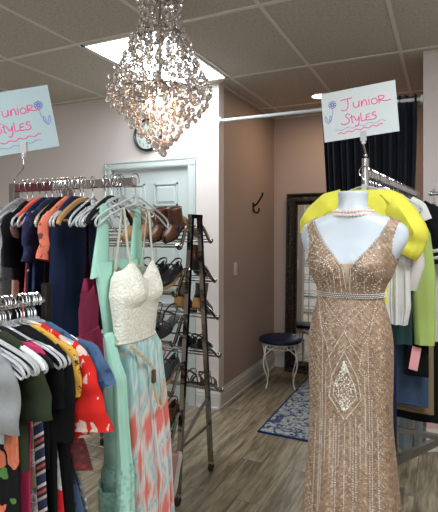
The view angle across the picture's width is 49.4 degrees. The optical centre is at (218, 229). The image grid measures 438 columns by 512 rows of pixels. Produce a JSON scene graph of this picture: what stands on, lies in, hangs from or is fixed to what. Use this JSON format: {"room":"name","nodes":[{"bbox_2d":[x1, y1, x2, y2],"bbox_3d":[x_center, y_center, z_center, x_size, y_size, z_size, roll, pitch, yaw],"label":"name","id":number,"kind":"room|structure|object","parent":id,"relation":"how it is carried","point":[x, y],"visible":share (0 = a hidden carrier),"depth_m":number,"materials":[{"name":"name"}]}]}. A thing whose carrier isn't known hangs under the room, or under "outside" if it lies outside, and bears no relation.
{"room":"clothing store","nodes":[
{"label":"clothing store","id":0,"kind":"room"},
{"bbox_2d":[0,198,26,320],"bbox_3d":[-0.786,0.325,1.953,0.049,0.902,0.418,0,0,10],"label":"dress","id":1,"kind":"object","parent":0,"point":[5,272],"visible":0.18,"depth_m":1.80,"materials":[{"name":"fabric"}]},
{"bbox_2d":[0,84,223,403],"bbox_3d":[-1.563,0.135,4.765,3.500,2.730,0.100,0,0,25],"label":"wall","id":2,"kind":"structure","parent":0,"point":[91,135],"depth_m":4.34,"materials":[{"name":"paint"}]},
{"bbox_2d":[133,118,162,151],"bbox_3d":[-0.639,-0.850,4.253,0.294,0.294,0.036,0,0,25],"label":"wall clock","id":3,"kind":"object","parent":2,"relation":"attached to","point":[140,143],"visible":0.47,"depth_m":4.27,"materials":[{"name":"black plastic"}]},
{"bbox_2d":[104,156,195,405],"bbox_3d":[-0.630,0.437,4.271,0.962,2.126,0.105,0,0,25],"label":"door","id":4,"kind":"structure","parent":2,"relation":"in","point":[174,186],"depth_m":4.20,"materials":[{"name":"grey paint"}]},
{"bbox_2d":[196,389,220,410],"bbox_3d":[-0.088,1.415,4.000,0.222,0.170,0.022,0,0,25],"label":"baseboard","id":5,"kind":"structure","parent":2,"relation":"attached to","point":[200,392],"depth_m":3.98,"materials":[{"name":"grey paint"}]},
{"bbox_2d":[218,94,422,123],"bbox_3d":[0.716,-0.915,3.655,1.570,0.059,0.060,0,0,25],"label":"curtain rod","id":6,"kind":"object","parent":2,"relation":"attached to","point":[221,120],"visible":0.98,"depth_m":3.75,"materials":[{"name":"white paint"}]},
{"bbox_2d":[322,93,417,195],"bbox_3d":[1.090,0.246,3.490,0.678,2.408,0.095,0,0,25],"label":"curtain","id":7,"kind":"object","parent":6,"relation":"hanging from","point":[392,154],"visible":0.18,"depth_m":3.44,"materials":[{"name":"fabric"}]},
{"bbox_2d":[0,0,437,117],"bbox_3d":[-0.872,-1.280,1.198,8.000,0.100,8.820,0,0,25],"label":"ceiling","id":8,"kind":"structure","parent":0,"point":[243,42],"depth_m":3.12,"materials":[{"name":"tile"}]},
{"bbox_2d":[81,35,140,73],"bbox_3d":[-0.611,-1.223,3.342,0.389,0.010,0.629,0,0,25],"label":"recessed light","id":9,"kind":"object","parent":8,"relation":"in","point":[112,50],"depth_m":3.20,"materials":[{"name":"white paint"}]},
{"bbox_2d":[105,0,212,157],"bbox_3d":[-0.285,-0.789,2.299,0.506,0.881,0.509,0,0,30],"label":"chandelier","id":10,"kind":"object","parent":8,"relation":"hanging from","point":[159,88],"visible":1,"depth_m":2.23,"materials":[{"name":"glass"}]},
{"bbox_2d":[143,31,183,79],"bbox_3d":[-0.454,-1.223,3.388,0.607,0.010,0.753,0,0,25],"label":"recessed light","id":11,"kind":"object","parent":8,"relation":"in","point":[164,51],"depth_m":3.31,"materials":[{"name":"white paint"}]},
{"bbox_2d":[187,53,227,80],"bbox_3d":[-0.154,-1.223,3.600,0.247,0.010,0.591,0,0,25],"label":"recessed light","id":12,"kind":"object","parent":8,"relation":"in","point":[210,72],"depth_m":3.66,"materials":[{"name":"white paint"}]},
{"bbox_2d":[0,0,437,119],"bbox_3d":[-0.872,-1.225,1.198,7.800,0.010,8.620,0,0,25],"label":"trim","id":13,"kind":"structure","parent":8,"relation":"attached to","point":[388,2],"depth_m":3.34,"materials":[{"name":"white paint"}]},
{"bbox_2d":[224,88,273,384],"bbox_3d":[0.279,0.135,4.685,0.100,2.730,1.330,0,0,25],"label":"wall","id":14,"kind":"structure","parent":0,"point":[248,144],"depth_m":4.53,"materials":[{"name":"paint"}]},
{"bbox_2d":[218,351,274,410],"bbox_3d":[0.308,1.415,4.604,0.022,0.170,1.452,0,0,25],"label":"baseboard","id":15,"kind":"structure","parent":14,"relation":"attached to","point":[242,382],"depth_m":4.46,"materials":[{"name":"grey paint"}]},
{"bbox_2d":[79,366,437,511],"bbox_3d":[-0.872,1.550,1.198,8.000,0.100,8.820,0,0,25],"label":"floor","id":16,"kind":"structure","parent":0,"point":[253,471],"depth_m":3.04,"materials":[{"name":"brown wood"}]},
{"bbox_2d":[0,283,51,321],"bbox_3d":[-0.848,0.835,1.103,0.400,1.330,1.064,0,0,35],"label":"rack","id":17,"kind":"object","parent":16,"relation":"on","point":[46,288],"visible":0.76,"depth_m":1.51,"materials":[{"name":"silver metal"}]},
{"bbox_2d":[1,353,25,379],"bbox_3d":[-0.707,0.292,1.305,0.430,0.197,0.010,0,0,19],"label":"clothes hanger","id":18,"kind":"object","parent":17,"relation":"hanging from","point":[19,366],"visible":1,"depth_m":1.24,"materials":[{"name":"white plastic"}]},
{"bbox_2d":[0,348,20,443],"bbox_3d":[-0.691,0.423,1.298,0.365,0.282,0.044,0,0,19],"label":"shirt","id":19,"kind":"object","parent":18,"relation":"hanging from","point":[10,394],"visible":1,"depth_m":1.24,"materials":[{"name":"fabric"}]},
{"bbox_2d":[0,339,39,375],"bbox_3d":[-0.682,0.292,1.340,0.430,0.197,0.010,0,0,19],"label":"clothes hanger","id":20,"kind":"object","parent":17,"relation":"hanging from","point":[4,342],"visible":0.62,"depth_m":1.28,"materials":[{"name":"white plastic"}]},
{"bbox_2d":[0,435,20,511],"bbox_3d":[-0.682,0.824,1.339,0.350,0.960,0.039,0,0,19],"label":"dress","id":21,"kind":"object","parent":20,"relation":"hanging from","point":[10,493],"visible":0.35,"depth_m":1.29,"materials":[{"name":"fabric"}]},
{"bbox_2d":[0,330,45,370],"bbox_3d":[-0.669,0.289,1.359,0.431,0.191,0.016,0,0,19],"label":"clothes hanger","id":22,"kind":"object","parent":17,"relation":"hanging from","point":[26,350],"visible":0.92,"depth_m":1.30,"materials":[{"name":"white plastic"}]},
{"bbox_2d":[0,329,52,472],"bbox_3d":[-0.711,0.473,1.374,0.558,0.382,0.044,0,0,19],"label":"shirt","id":23,"kind":"object","parent":22,"relation":"hanging from","point":[36,397],"visible":0.55,"depth_m":1.29,"materials":[{"name":"fabric"}]},
{"bbox_2d":[0,296,62,369],"bbox_3d":[-0.641,0.292,1.399,0.430,0.197,0.010,0,0,19],"label":"clothes hanger","id":24,"kind":"object","parent":17,"relation":"hanging from","point":[2,324],"visible":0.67,"depth_m":1.36,"materials":[{"name":"white plastic"}]},
{"bbox_2d":[20,341,45,511],"bbox_3d":[-0.656,0.727,1.377,0.388,0.855,0.032,0,0,19],"label":"tunic","id":25,"kind":"object","parent":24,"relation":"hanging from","point":[25,477],"visible":0.25,"depth_m":1.33,"materials":[{"name":"fabric"}]},
{"bbox_2d":[30,422,37,511],"bbox_3d":[-0.650,0.799,1.385,0.320,0.910,0.025,0,0,19],"label":"dress","id":26,"kind":"object","parent":24,"relation":"hanging from","point":[34,503],"visible":0.19,"depth_m":1.34,"materials":[{"name":"fabric"}]},
{"bbox_2d":[27,340,47,511],"bbox_3d":[-0.641,0.809,1.398,0.364,0.990,0.026,0,0,19],"label":"striped dress","id":27,"kind":"object","parent":24,"relation":"hanging from","point":[38,428],"visible":0.17,"depth_m":1.34,"materials":[{"name":"fabric"}]},
{"bbox_2d":[0,295,66,368],"bbox_3d":[-0.632,0.292,1.412,0.430,0.197,0.010,0,0,19],"label":"clothes hanger","id":28,"kind":"object","parent":17,"relation":"hanging from","point":[8,322],"visible":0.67,"depth_m":1.40,"materials":[{"name":"white plastic"}]},
{"bbox_2d":[4,325,64,468],"bbox_3d":[-0.618,0.483,1.407,0.390,0.402,0.038,0,0,19],"label":"blouse","id":29,"kind":"object","parent":28,"relation":"hanging from","point":[55,378],"visible":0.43,"depth_m":1.35,"materials":[{"name":"fabric"}]},
{"bbox_2d":[27,292,41,321],"bbox_3d":[-0.583,0.292,1.482,0.430,0.197,0.010,0,0,19],"label":"clothes hanger","id":30,"kind":"object","parent":17,"relation":"hanging from","point":[30,292],"visible":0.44,"depth_m":1.48,"materials":[{"name":"white plastic"}]},
{"bbox_2d":[13,319,115,387],"bbox_3d":[-0.578,0.453,1.478,0.588,0.342,0.042,0,0,19],"label":"blouse","id":31,"kind":"object","parent":30,"relation":"hanging from","point":[105,377],"visible":0.2,"depth_m":1.40,"materials":[{"name":"fabric"}]},
{"bbox_2d":[4,295,70,364],"bbox_3d":[-0.624,0.292,1.423,0.430,0.197,0.010,0,0,19],"label":"clothes hanger","id":32,"kind":"object","parent":17,"relation":"hanging from","point":[10,320],"visible":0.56,"depth_m":1.42,"materials":[{"name":"white plastic"}]},
{"bbox_2d":[57,447,63,511],"bbox_3d":[-0.618,0.799,1.431,0.430,0.910,0.026,0,0,19],"label":"dress","id":33,"kind":"object","parent":32,"relation":"hanging from","point":[60,494],"visible":0.1,"depth_m":1.38,"materials":[{"name":"fabric"}]},
{"bbox_2d":[15,293,69,344],"bbox_3d":[-0.603,0.290,1.452,0.430,0.197,0.010,0,0,17],"label":"clothes hanger","id":34,"kind":"object","parent":17,"relation":"hanging from","point":[23,319],"visible":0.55,"depth_m":1.45,"materials":[{"name":"white plastic"}]},
{"bbox_2d":[19,323,81,396],"bbox_3d":[-0.586,0.393,1.438,0.408,0.222,0.036,0,0,20],"label":"shirt","id":35,"kind":"object","parent":34,"relation":"hanging from","point":[71,352],"visible":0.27,"depth_m":1.38,"materials":[{"name":"fabric"}]},
{"bbox_2d":[57,442,74,511],"bbox_3d":[-0.605,0.799,1.450,0.470,0.910,0.027,0,0,19],"label":"dress","id":36,"kind":"object","parent":34,"relation":"hanging from","point":[66,473],"visible":0.06,"depth_m":1.39,"materials":[{"name":"fabric"}]},
{"bbox_2d":[12,294,76,359],"bbox_3d":[-0.610,0.292,1.443,0.430,0.197,0.010,0,0,19],"label":"clothes hanger","id":37,"kind":"object","parent":17,"relation":"hanging from","point":[17,321],"visible":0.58,"depth_m":1.44,"materials":[{"name":"white plastic"}]},
{"bbox_2d":[17,324,75,511],"bbox_3d":[-0.608,0.773,1.417,0.432,0.982,0.037,0,0,18],"label":"shirt","id":38,"kind":"object","parent":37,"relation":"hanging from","point":[62,424],"visible":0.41,"depth_m":1.35,"materials":[{"name":"fabric"}]},
{"bbox_2d":[24,292,71,340],"bbox_3d":[-0.587,0.292,1.475,0.430,0.197,0.010,0,0,18],"label":"clothes hanger","id":39,"kind":"object","parent":17,"relation":"hanging from","point":[29,292],"visible":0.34,"depth_m":1.47,"materials":[{"name":"white plastic"}]},
{"bbox_2d":[72,470,84,511],"bbox_3d":[-0.589,0.774,1.472,0.510,0.860,0.029,0,0,18],"label":"dress","id":40,"kind":"object","parent":39,"relation":"hanging from","point":[79,507],"visible":0.02,"depth_m":1.41,"materials":[{"name":"fabric"}]},
{"bbox_2d":[23,292,72,342],"bbox_3d":[-0.590,0.292,1.472,0.430,0.197,0.010,0,0,19],"label":"clothes hanger","id":41,"kind":"object","parent":17,"relation":"hanging from","point":[28,318],"visible":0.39,"depth_m":1.47,"materials":[{"name":"white plastic"}]},
{"bbox_2d":[27,322,113,437],"bbox_3d":[-0.594,0.443,1.457,0.616,0.322,0.058,0,0,18],"label":"blouse","id":42,"kind":"object","parent":41,"relation":"hanging from","point":[91,415],"visible":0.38,"depth_m":1.37,"materials":[{"name":"fabric"}]},
{"bbox_2d":[68,438,92,470],"bbox_3d":[-0.593,0.524,1.468,0.470,0.360,0.036,0,0,19],"label":"dress","id":43,"kind":"object","parent":41,"relation":"hanging from","point":[80,459],"visible":0.13,"depth_m":1.40,"materials":[{"name":"fabric"}]},
{"bbox_2d":[30,292,78,340],"bbox_3d":[-0.575,0.292,1.493,0.430,0.197,0.010,0,0,19],"label":"clothes hanger","id":44,"kind":"object","parent":17,"relation":"hanging from","point":[38,317],"visible":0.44,"depth_m":1.49,"materials":[{"name":"white plastic"}]},
{"bbox_2d":[74,470,89,511],"bbox_3d":[-0.574,0.739,1.492,0.578,0.830,0.054,0,0,20],"label":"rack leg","id":45,"kind":"object","parent":44,"relation":"hanging from","point":[77,473],"visible":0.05,"depth_m":1.43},
{"bbox_2d":[9,177,136,202],"bbox_3d":[-0.585,0.653,1.858,0.626,1.691,0.540,0,0,25],"label":"rack","id":46,"kind":"object","parent":16,"relation":"on","point":[14,191],"visible":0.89,"depth_m":1.85,"materials":[{"name":"silver metal"}]},
{"bbox_2d":[13,142,26,183],"bbox_3d":[-0.794,-0.261,1.898,0.025,0.142,0.245,0,0,-29],"label":"sign holder","id":47,"kind":"object","parent":46,"relation":"attached to","point":[23,152],"visible":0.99,"depth_m":1.79,"materials":[{"name":"silver metal"}]},
{"bbox_2d":[0,85,58,155],"bbox_3d":[-0.758,-0.411,1.797,0.302,0.281,0.003,0,0,-6],"label":"card sign","id":48,"kind":"object","parent":47,"relation":"attached to","point":[26,114],"visible":1,"depth_m":1.80,"materials":[{"name":"white"}]},
{"bbox_2d":[52,176,82,226],"bbox_3d":[-0.532,-0.108,1.833,0.010,0.197,0.430,0,0,9],"label":"clothes hanger","id":49,"kind":"object","parent":46,"relation":"hanging from","point":[59,212],"visible":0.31,"depth_m":1.66,"materials":[{"name":"white plastic"}]},
{"bbox_2d":[49,196,102,337],"bbox_3d":[-0.536,0.330,1.828,0.090,0.912,0.456,0,0,10],"label":"dress","id":50,"kind":"object","parent":49,"relation":"hanging from","point":[67,253],"visible":0.38,"depth_m":1.70,"materials":[{"name":"fabric"}]},
{"bbox_2d":[56,176,90,224],"bbox_3d":[-0.519,-0.111,1.827,0.016,0.191,0.431,0,0,8],"label":"clothes hanger","id":51,"kind":"object","parent":46,"relation":"hanging from","point":[77,201],"visible":0.66,"depth_m":1.70,"materials":[{"name":"brown wood"}]},
{"bbox_2d":[68,176,112,227],"bbox_3d":[-0.478,-0.108,1.808,0.010,0.197,0.430,0,0,6],"label":"clothes hanger","id":52,"kind":"object","parent":46,"relation":"hanging from","point":[93,199],"visible":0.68,"depth_m":1.73,"materials":[{"name":"white plastic"}]},
{"bbox_2d":[77,278,103,394],"bbox_3d":[-0.522,0.465,1.828,0.110,0.550,0.321,0,0,10],"label":"dress","id":53,"kind":"object","parent":46,"relation":"hanging from","point":[89,330],"visible":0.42,"depth_m":1.84,"materials":[{"name":"fabric"}]},
{"bbox_2d":[85,174,132,225],"bbox_3d":[-0.397,-0.113,1.769,0.016,0.191,0.431,0,0,10],"label":"clothes hanger","id":54,"kind":"object","parent":46,"relation":"hanging from","point":[94,210],"visible":0.73,"depth_m":1.68,"materials":[{"name":"black plastic"}]},
{"bbox_2d":[75,174,151,226],"bbox_3d":[-0.373,-0.108,1.758,0.010,0.197,0.430,0,0,28],"label":"clothes hanger","id":55,"kind":"object","parent":46,"relation":"hanging from","point":[116,200],"visible":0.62,"depth_m":1.74,"materials":[{"name":"white plastic"}]},
{"bbox_2d":[90,204,143,511],"bbox_3d":[-0.333,0.624,1.804,0.183,1.431,0.475,0,0,14],"label":"dress","id":56,"kind":"object","parent":55,"relation":"hanging from","point":[116,493],"visible":0.59,"depth_m":1.63,"materials":[{"name":"fabric"}]},
{"bbox_2d":[104,332,132,482],"bbox_3d":[-0.342,0.603,1.613,0.086,0.506,0.098,0,0,21],"label":"drape","id":57,"kind":"object","parent":56,"relation":"hanging from","point":[120,414],"depth_m":1.59,"materials":[{"name":"fabric"}]},
{"bbox_2d":[109,208,174,511],"bbox_3d":[-0.272,0.648,1.784,0.161,1.445,0.388,0,0,24],"label":"dress","id":58,"kind":"object","parent":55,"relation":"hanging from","point":[135,292],"visible":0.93,"depth_m":1.70,"materials":[{"name":"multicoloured fabric"}]},
{"bbox_2d":[81,174,152,227],"bbox_3d":[-0.361,-0.108,1.752,0.010,0.197,0.430,0,0,25],"label":"clothes hanger","id":59,"kind":"object","parent":46,"relation":"hanging from","point":[121,197],"visible":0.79,"depth_m":1.75,"materials":[{"name":"white plastic"}]},
{"bbox_2d":[94,173,168,227],"bbox_3d":[-0.302,-0.108,1.724,0.010,0.197,0.430,0,0,27],"label":"clothes hanger","id":60,"kind":"object","parent":46,"relation":"hanging from","point":[135,196],"visible":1,"depth_m":1.71,"materials":[{"name":"white plastic"}]},
{"label":"clothes hanger","id":61,"kind":"object","parent":46,"relation":"hanging from","visible":0},
{"bbox_2d":[39,197,63,282],"bbox_3d":[-0.591,0.350,1.861,0.035,0.952,0.398,0,0,9],"label":"dress","id":62,"kind":"object","parent":61,"relation":"hanging from","point":[50,205],"visible":0.12,"depth_m":1.71,"materials":[{"name":"fabric"}]},
{"bbox_3d":[-0.560,-0.111,1.846,0.015,0.191,0.431,0,0,10],"label":"clothes hanger","id":63,"kind":"object","parent":46,"relation":"hanging from","visible":0},
{"bbox_2d":[36,196,90,278],"bbox_3d":[-0.560,0.150,1.844,0.045,0.552,0.523,0,0,10],"label":"blouse","id":64,"kind":"object","parent":63,"relation":"hanging from","point":[42,253],"visible":0.23,"depth_m":1.62,"materials":[{"name":"fabric"}]},
{"label":"clothes hanger","id":65,"kind":"object","parent":46,"relation":"hanging from","visible":0},
{"bbox_2d":[1,198,34,319],"bbox_3d":[-0.726,0.325,1.904,0.056,0.902,0.467,0,0,10],"label":"dress","id":66,"kind":"object","parent":65,"relation":"hanging from","point":[12,248],"visible":0.23,"depth_m":1.74,"materials":[{"name":"fabric"}]},
{"label":"clothes hanger","id":67,"kind":"object","parent":46,"relation":"hanging from","visible":0},
{"bbox_2d":[23,197,47,316],"bbox_3d":[-0.663,0.300,1.896,0.049,0.852,0.419,0,0,10],"label":"dress","id":68,"kind":"object","parent":67,"relation":"hanging from","point":[35,205],"visible":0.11,"depth_m":1.73,"materials":[{"name":"fabric"}]},
{"label":"clothes hanger","id":69,"kind":"object","parent":46,"relation":"hanging from","visible":0},
{"bbox_2d":[21,197,56,318],"bbox_3d":[-0.637,0.375,1.861,0.056,1.002,0.470,0,0,10],"label":"dress","id":70,"kind":"object","parent":69,"relation":"hanging from","point":[30,243],"visible":0.23,"depth_m":1.69,"materials":[{"name":"fabric"}]},
{"bbox_2d":[86,214,223,505],"bbox_3d":[-0.506,0.705,2.978,0.872,1.590,0.724,0,0,25],"label":"shoe rack","id":71,"kind":"object","parent":16,"relation":"on","point":[186,275],"visible":0.46,"depth_m":2.78,"materials":[{"name":"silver metal"}]},
{"bbox_2d":[102,322,182,343],"bbox_3d":[-0.599,0.565,2.781,0.840,0.097,0.175,0,0,25],"label":"shelf","id":72,"kind":"object","parent":71,"relation":"attached to","point":[177,333],"depth_m":2.58,"materials":[{"name":"silver metal"}]},
{"bbox_2d":[109,231,187,247],"bbox_3d":[-0.573,0.050,2.836,0.840,0.097,0.157,0,0,25],"label":"shelf","id":73,"kind":"object","parent":71,"relation":"attached to","point":[182,239],"depth_m":2.66,"materials":[{"name":"silver metal"}]},
{"bbox_2d":[148,206,169,242],"bbox_3d":[-0.344,-0.033,2.747,0.091,0.215,0.229,0,0,14],"label":"boot","id":74,"kind":"object","parent":71,"relation":"on","point":[157,230],"visible":0.77,"depth_m":2.71,"materials":[{"name":"brown"}]},
{"bbox_2d":[109,227,208,242],"bbox_3d":[-0.462,0.030,3.071,0.840,0.097,0.159,0,0,25],"label":"shelf","id":75,"kind":"object","parent":71,"relation":"attached to","point":[200,230],"depth_m":2.91,"materials":[{"name":"silver metal"}]},
{"bbox_2d":[103,337,217,356],"bbox_3d":[-0.419,0.770,3.162,0.840,0.098,0.209,0,0,25],"label":"shelf","id":76,"kind":"object","parent":71,"relation":"attached to","point":[205,351],"depth_m":3.01,"materials":[{"name":"silver metal"}]},
{"bbox_2d":[155,303,179,338],"bbox_3d":[-0.283,0.504,2.651,0.090,0.170,0.220,0,0,30],"label":"sandal","id":77,"kind":"object","parent":71,"relation":"on","point":[163,330],"visible":0.98,"depth_m":2.63,"materials":[{"name":"grey"}]},
{"bbox_2d":[163,349,179,385],"bbox_3d":[-0.283,0.762,2.621,0.090,0.173,0.233,0,0,32],"label":"mule","id":78,"kind":"object","parent":71,"relation":"on","point":[171,364],"visible":0.62,"depth_m":2.62,"materials":[{"name":"grey fabric"}]},
{"bbox_2d":[161,258,182,289],"bbox_3d":[-0.267,0.244,2.664,0.090,0.170,0.233,0,0,32],"label":"clog","id":79,"kind":"object","parent":71,"relation":"on","point":[169,278],"visible":0.86,"depth_m":2.64,"materials":[{"name":"black"}]},
{"bbox_2d":[162,206,184,243],"bbox_3d":[-0.262,-0.033,2.708,0.091,0.215,0.229,0,0,14],"label":"boot","id":80,"kind":"object","parent":71,"relation":"on","point":[177,224],"visible":0.96,"depth_m":2.68,"materials":[{"name":"brown"}]},
{"bbox_2d":[168,395,178,429],"bbox_3d":[-0.287,1.020,2.603,0.089,0.178,0.232,0,0,33],"label":"loafer","id":81,"kind":"object","parent":71,"relation":"on","point":[173,407],"visible":0.4,"depth_m":2.63,"materials":[{"name":"brown"}]},
{"bbox_2d":[162,276,184,294],"bbox_3d":[-0.588,0.305,2.804,0.840,0.098,0.176,0,0,25],"label":"shelf","id":82,"kind":"object","parent":71,"relation":"attached to","point":[179,285],"depth_m":2.59,"materials":[{"name":"silver metal"}]},
{"bbox_2d":[172,451,181,497],"bbox_3d":[-0.239,1.271,2.469,0.100,0.244,0.090,0,0,-18],"label":"sneaker","id":83,"kind":"object","parent":71,"relation":"on","point":[176,455],"visible":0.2,"depth_m":2.45,"materials":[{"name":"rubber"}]},
{"bbox_2d":[157,305,216,318],"bbox_3d":[-0.430,0.520,3.139,0.840,0.098,0.209,0,0,25],"label":"shelf","id":84,"kind":"object","parent":71,"relation":"attached to","point":[204,308],"depth_m":2.98,"materials":[{"name":"silver metal"}]},
{"bbox_2d":[169,380,220,391],"bbox_3d":[-0.405,1.005,3.191,0.840,0.098,0.226,0,0,25],"label":"shelf","id":85,"kind":"object","parent":71,"relation":"attached to","point":[206,387],"depth_m":3.00,"materials":[{"name":"silver metal"}]},
{"bbox_2d":[178,268,211,281],"bbox_3d":[-0.445,0.280,3.108,0.840,0.098,0.188,0,0,25],"label":"shelf","id":86,"kind":"object","parent":71,"relation":"attached to","point":[202,271],"depth_m":2.89,"materials":[{"name":"silver metal"}]},
{"bbox_2d":[192,282,212,312],"bbox_3d":[-0.097,0.433,2.987,0.089,0.222,0.232,0,0,22],"label":"boot","id":87,"kind":"object","parent":71,"relation":"on","point":[196,300],"visible":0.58,"depth_m":2.91,"materials":[{"name":"brown"}]},
{"bbox_2d":[259,333,301,389],"bbox_3d":[0.596,1.260,4.607,0.416,0.471,0.416,0,0,8],"label":"vanity stool","id":88,"kind":"object","parent":16,"relation":"on","point":[285,340],"visible":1,"depth_m":4.48,"materials":[{"name":"blue metal"}]},
{"bbox_2d":[257,376,309,441],"bbox_3d":[1.002,1.494,3.991,0.900,0.011,1.453,0,0,25],"label":"runner rug","id":89,"kind":"object","parent":16,"relation":"on","point":[290,420],"visible":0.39,"depth_m":3.76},
{"bbox_2d":[284,193,324,373],"bbox_3d":[1.104,0.555,4.921,0.860,1.890,0.137,0,0,25],"label":"floor mirror","id":90,"kind":"object","parent":16,"relation":"on","point":[300,294],"visible":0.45,"depth_m":5.05,"materials":[{"name":"brown mirror"}]},
{"bbox_2d":[296,205,316,361],"bbox_3d":[1.112,0.556,4.939,0.640,1.670,0.006,0,-3,25],"label":"mirror glass","id":91,"kind":"object","parent":90,"relation":"attached to","point":[306,296],"depth_m":5.03,"materials":[{"name":"white"}]},
{"bbox_2d":[301,191,408,263],"bbox_3d":[0.450,0.686,1.600,0.303,1.628,0.303,0,0,-20],"label":"mannequin","id":92,"kind":"object","parent":16,"relation":"on","point":[347,238],"visible":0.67,"depth_m":1.53},
{"bbox_2d":[301,217,401,511],"bbox_3d":[0.462,0.702,1.646,0.506,1.496,0.458,0,0,25],"label":"gown","id":93,"kind":"object","parent":92,"relation":"on","point":[351,460],"visible":0.95,"depth_m":1.51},
{"bbox_2d":[362,158,437,501],"bbox_3d":[1.239,0.600,2.352,0.961,1.800,1.427,0,0,39],"label":"rack","id":94,"kind":"object","parent":16,"relation":"on","point":[416,450],"visible":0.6,"depth_m":2.56,"materials":[{"name":"silver metal"}]},
{"bbox_2d":[360,131,367,157],"bbox_3d":[0.605,-0.355,1.985,0.024,0.108,0.054,0,0,25],"label":"sign holder","id":95,"kind":"object","parent":94,"relation":"attached to","point":[363,138],"visible":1,"depth_m":1.97,"materials":[{"name":"silver metal"}]},
{"bbox_2d":[321,80,399,142],"bbox_3d":[0.580,-0.489,1.973,0.316,0.231,0.003,0,0,24],"label":"card sign","id":96,"kind":"object","parent":95,"relation":"attached to","point":[372,109],"visible":1,"depth_m":1.97,"materials":[{"name":"white"}]},
{"bbox_2d":[349,166,419,210],"bbox_3d":[0.605,-0.169,1.983,0.430,0.197,0.010,0,0,31],"label":"clothes hanger","id":97,"kind":"object","parent":94,"relation":"hanging from","point":[364,186],"visible":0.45,"depth_m":1.98,"materials":[{"name":"white plastic"}]},
{"bbox_2d":[300,189,428,303],"bbox_3d":[0.585,0.061,1.967,0.517,0.465,0.120,0,0,27],"label":"blouse","id":98,"kind":"object","parent":97,"relation":"hanging from","point":[388,202],"visible":0.27,"depth_m":1.87,"materials":[{"name":"fabric"}]},
{"bbox_2d":[386,254,410,325],"bbox_3d":[0.724,0.163,1.937,0.104,0.440,0.058,0,0,31],"label":"blouse","id":99,"kind":"object","parent":97,"relation":"hanging from","point":[398,307],"visible":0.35,"depth_m":1.91,"materials":[{"name":"fabric"}]},
{"bbox_2d":[393,350,396,457],"bbox_3d":[0.683,0.772,1.947,0.084,0.570,0.045,0,0,31],"label":"trousers","id":100,"kind":"object","parent":94,"relation":"hanging from","point":[395,386],"visible":0.2,"depth_m":1.92,"materials":[{"name":"fabric"}]},
{"bbox_2d":[369,168,421,212],"bbox_3d":[0.641,-0.169,2.043,0.430,0.197,0.010,0,0,31],"label":"clothes hanger","id":101,"kind":"object","parent":94,"relation":"hanging from","point":[369,168],"visible":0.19,"depth_m":1.94,"materials":[{"name":"white plastic"}]},
{"bbox_2d":[355,187,424,290],"bbox_3d":[0.666,0.052,2.030,0.394,0.462,0.067,0,0,31],"label":"blouse","id":102,"kind":"object","parent":101,"relation":"hanging from","point":[417,267],"visible":0.05,"depth_m":1.93,"materials":[{"name":"fabric"}]},
{"bbox_2d":[394,344,428,407],"bbox_3d":[0.827,0.462,2.132,0.206,0.630,0.050,0,0,31],"label":"jeans","id":103,"kind":"object","parent":94,"relation":"hanging from","point":[413,391],"visible":0.09,"depth_m":2.10,"materials":[{"name":"blue fabric"}]},
{"bbox_2d":[397,346,433,414],"bbox_3d":[0.841,0.484,2.186,0.268,0.675,0.047,0,0,31],"label":"trousers","id":104,"kind":"object","parent":94,"relation":"hanging from","point":[428,411],"visible":0.06,"depth_m":2.11,"materials":[{"name":"fabric"}]},
{"bbox_2d":[403,313,428,377],"bbox_3d":[0.847,0.397,2.048,0.103,0.460,0.054,0,0,31],"label":"shorts","id":105,"kind":"object","parent":94,"relation":"hanging from","point":[416,357],"visible":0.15,"depth_m":2.03,"materials":[{"name":"fabric"}]},
{"bbox_2d":[397,342,437,423],"bbox_3d":[0.879,0.522,2.229,0.299,0.710,0.054,0,0,31],"label":"trousers","id":106,"kind":"object","parent":94,"relation":"hanging from","point":[419,417],"visible":0.06,"depth_m":2.16,"materials":[{"name":"black fabric"}]},
{"label":"clothes hanger","id":107,"kind":"object","parent":94,"relation":"hanging from","visible":0},
{"bbox_2d":[391,195,412,344],"bbox_3d":[0.667,0.152,2.087,0.401,0.662,0.069,0,0,31],"label":"blouse","id":108,"kind":"object","parent":107,"relation":"hanging from","point":[401,334],"visible":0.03,"depth_m":2.01,"materials":[{"name":"fabric"}]},
{"label":"clothes hanger","id":109,"kind":"object","parent":94,"relation":"hanging from","visible":0},
{"bbox_2d":[405,195,437,263],"bbox_3d":[0.773,0.072,2.150,0.519,0.502,0.073,0,0,31],"label":"sweater","id":110,"kind":"object","parent":109,"relation":"hanging from","point":[432,224],"visible":0.06,"depth_m":2.04,"materials":[{"name":"fabric"}]},
{"bbox_2d":[399,417,422,450],"bbox_3d":[1.304,1.343,3.250,0.144,0.306,0.115,0,0,0],"label":"storage bin","id":111,"kind":"object","parent":16,"relation":"on","point":[405,440],"visible":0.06,"depth_m":3.20,"materials":[{"name":"grey"}]},
{"bbox_2d":[274,104,422,349],"bbox_3d":[1.339,0.135,4.975,1.770,2.730,0.100,0,0,25],"label":"wall","id":112,"kind":"structure","parent":0,"point":[299,159],"depth_m":5.17,"materials":[{"name":"paint"}]},
{"bbox_2d":[423,52,437,205],"bbox_3d":[2.672,0.135,2.763,2.730,2.730,0.100,0,0,25],"label":"wall","id":113,"kind":"structure","parent":0,"point":[430,60],"depth_m":3.28,"materials":[{"name":"paint"}]},
{"label":"clothes hanger","id":114,"kind":"object","parent":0,"visible":0},
{"bbox_2d":[412,232,435,345],"bbox_3d":[0.716,0.162,2.096,0.435,0.643,0.066,0,0,31],"label":"sweater","id":115,"kind":"object","parent":114,"relation":"hanging from","point":[424,301],"visible":0.05,"depth_m":1.99,"materials":[{"name":"fabric"}]},
{"label":"clothes hanger","id":116,"kind":"object","parent":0,"visible":0},
{"bbox_2d":[403,194,437,341],"bbox_3d":[0.778,0.197,2.218,0.453,0.752,0.063,0,0,33],"label":"cardigan","id":117,"kind":"object","parent":116,"relation":"hanging from","point":[436,265],"visible":0.02,"depth_m":2.09,"materials":[{"name":"fabric"}]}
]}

